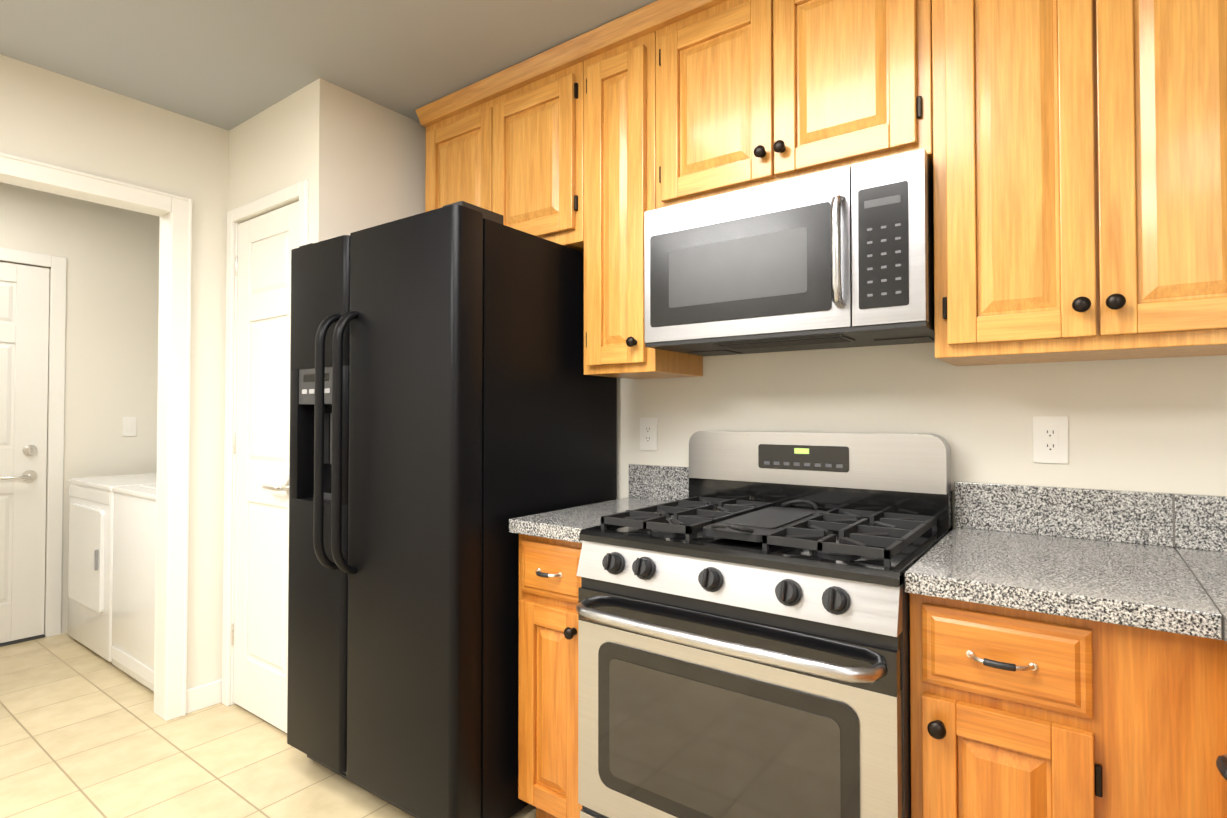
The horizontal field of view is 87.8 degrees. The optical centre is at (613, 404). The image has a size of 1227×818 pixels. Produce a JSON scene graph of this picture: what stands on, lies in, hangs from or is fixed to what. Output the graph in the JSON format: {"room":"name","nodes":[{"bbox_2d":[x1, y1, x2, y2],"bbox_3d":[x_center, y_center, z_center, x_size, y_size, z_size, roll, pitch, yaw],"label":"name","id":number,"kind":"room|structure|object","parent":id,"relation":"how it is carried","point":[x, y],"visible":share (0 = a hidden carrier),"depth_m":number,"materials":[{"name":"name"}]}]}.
{"room":"kitchen","nodes":[
{"label":"kitchen","id":0,"kind":"room"},
{"bbox_2d":[0,632,535,817],"bbox_3d":[-0.820,1.260,0.432,7.500,0.080,4.300,-1,-1,36],"label":"floor","id":1,"kind":"structure","parent":0,"point":[86,732],"depth_m":2.26,"materials":[{"name":"tile"}]},
{"bbox_2d":[68,473,156,661],"bbox_3d":[-2.507,0.764,3.571,0.689,1.020,0.750,-1,-1,36],"label":"dryer","id":2,"kind":"object","parent":1,"relation":"on","point":[90,574],"visible":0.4,"depth_m":3.24,"materials":[{"name":"white metal"}]},
{"bbox_2d":[111,483,155,690],"bbox_3d":[-1.939,0.757,3.171,0.689,1.020,0.726,-1,-1,36],"label":"washer","id":3,"kind":"object","parent":1,"relation":"on","point":[133,591],"visible":0.21,"depth_m":2.91,"materials":[{"name":"white metal"}]},
{"bbox_2d":[287,201,616,817],"bbox_3d":[-0.573,0.349,2.241,0.865,1.803,0.851,-1,-1,36],"label":"refrigerator","id":4,"kind":"object","parent":1,"relation":"on","point":[453,409],"visible":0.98,"depth_m":1.89,"materials":[{"name":"black metal"}]},
{"bbox_2d":[518,534,581,817],"bbox_3d":[0.002,0.809,2.002,0.282,0.876,0.604,-1,-1,36],"label":"base cabinet","id":5,"kind":"object","parent":1,"relation":"on","point":[549,584],"depth_m":1.77,"materials":[{"name":"brown wood"}]},
{"bbox_2d":[509,464,688,542],"bbox_3d":[-0.004,0.291,2.003,0.282,0.158,0.623,-1,-1,36],"label":"countertop","id":6,"kind":"structure","parent":5,"relation":"on","point":[649,485],"depth_m":2.11,"materials":[{"name":"stone"}]},
{"bbox_2d":[576,431,952,817],"bbox_3d":[0.383,0.659,1.631,0.767,1.162,0.723,-1,-1,36],"label":"gas range","id":7,"kind":"object","parent":1,"relation":"on","point":[743,610],"visible":1,"depth_m":1.44,"materials":[{"name":"grey metal"}]},
{"bbox_2d":[909,593,1209,817],"bbox_3d":[0.928,0.798,1.326,0.461,0.876,0.604,-1,-1,36],"label":"base cabinet","id":8,"kind":"object","parent":1,"relation":"on","point":[1016,713],"depth_m":1.09,"materials":[{"name":"brown wood"}]},
{"bbox_2d":[905,482,1224,635],"bbox_3d":[0.899,0.279,1.329,0.421,0.158,0.648,-1,-1,36],"label":"countertop","id":9,"kind":"structure","parent":8,"relation":"on","point":[1157,561],"depth_m":1.36,"materials":[{"name":"stone"}]},
{"bbox_2d":[1218,642,1226,817],"bbox_3d":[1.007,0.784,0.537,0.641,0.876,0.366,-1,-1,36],"label":"base cabinet","id":10,"kind":"object","parent":1,"relation":"on","point":[1222,650],"depth_m":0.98,"materials":[{"name":"brown wood"}]},
{"bbox_2d":[1185,494,1226,644],"bbox_3d":[1.026,0.267,0.587,0.660,0.158,1.698,-1,-1,36],"label":"countertop","id":11,"kind":"structure","parent":10,"relation":"on","point":[1207,542],"depth_m":1.22,"materials":[{"name":"stone"}]},
{"bbox_2d":[0,0,656,216],"bbox_3d":[-0.820,-1.260,0.476,7.500,0.080,4.300,-1,-1,36],"label":"ceiling","id":12,"kind":"structure","parent":0,"point":[228,65],"depth_m":2.11,"materials":[{"name":"paint"}]},
{"bbox_2d":[0,54,1226,704],"bbox_3d":[-0.820,0.000,0.454,7.500,2.440,4.300,-1,-1,36],"label":"wall","id":13,"kind":"structure","parent":0,"point":[1146,424],"depth_m":2.38,"materials":[{"name":"paint"}]},
{"bbox_2d":[0,262,49,642],"bbox_3d":[-3.344,0.247,3.178,0.096,2.008,0.804,-1,-1,36],"label":"laundry door","id":14,"kind":"structure","parent":13,"relation":"in","point":[24,317],"depth_m":3.43,"materials":[{"name":"white wood"}]},
{"bbox_2d":[122,417,136,435],"bbox_3d":[-2.886,0.130,3.805,0.008,0.115,0.070,-1,-1,36],"label":"light switch","id":15,"kind":"object","parent":13,"relation":"attached to","point":[129,426],"visible":1,"depth_m":3.80,"materials":[{"name":"plastic"}]},
{"bbox_2d":[0,152,308,720],"bbox_3d":[-1.024,0.166,0.214,7.350,2.100,3.475,-1,-1,36],"label":"door frame","id":16,"kind":"structure","parent":13,"relation":"attached to","point":[174,697],"depth_m":2.59,"materials":[{"name":"white wood"}]},
{"bbox_2d":[232,201,298,732],"bbox_3d":[-1.387,0.238,2.524,0.535,2.012,0.099,-1,-1,36],"label":"pantry door","id":17,"kind":"structure","parent":13,"relation":"in","point":[268,242],"depth_m":2.55,"materials":[{"name":"white wood"}]},
{"bbox_2d":[415,38,574,247],"bbox_3d":[-0.349,-0.856,2.461,0.822,0.649,0.324,-1,-1,36],"label":"upper cabinet","id":18,"kind":"object","parent":13,"relation":"attached to","point":[500,144],"depth_m":2.27,"materials":[{"name":"brown wood"}]},
{"bbox_2d":[571,8,702,378],"bbox_3d":[0.097,-0.641,2.131,0.279,1.090,0.324,-1,-1,36],"label":"upper cabinet","id":19,"kind":"object","parent":13,"relation":"attached to","point":[609,133],"depth_m":2.01,"materials":[{"name":"brown wood"}]},
{"bbox_2d":[640,418,657,449],"bbox_3d":[0.126,0.106,2.294,0.072,0.116,0.009,-1,-1,36],"label":"outlet","id":20,"kind":"object","parent":13,"relation":"attached to","point":[648,433],"visible":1,"depth_m":2.29,"materials":[{"name":"plastic"}]},
{"bbox_2d":[643,0,922,210],"bbox_3d":[0.518,-0.885,1.828,0.759,0.613,0.324,-1,-1,36],"label":"upper cabinet","id":21,"kind":"object","parent":13,"relation":"attached to","point":[738,94],"depth_m":1.70,"materials":[{"name":"brown wood"}]},
{"bbox_2d":[644,149,934,355],"bbox_3d":[0.489,-0.366,1.781,0.752,0.406,0.414,-1,-1,36],"label":"microwave","id":22,"kind":"object","parent":21,"relation":"attached to","point":[841,257],"visible":1,"depth_m":1.61,"materials":[{"name":"silver metal"}]},
{"bbox_2d":[1033,416,1067,463],"bbox_3d":[1.089,0.088,1.591,0.072,0.116,0.009,-1,-1,36],"label":"outlet","id":23,"kind":"object","parent":13,"relation":"attached to","point":[1050,439],"visible":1,"depth_m":1.59,"materials":[{"name":"plastic"}]},
{"bbox_2d":[923,0,1226,365],"bbox_3d":[1.070,-0.653,1.421,0.604,1.090,0.324,-1,-1,36],"label":"upper cabinet","id":24,"kind":"object","parent":13,"relation":"attached to","point":[1075,150],"depth_m":1.31,"materials":[{"name":"brown wood"}]}
]}

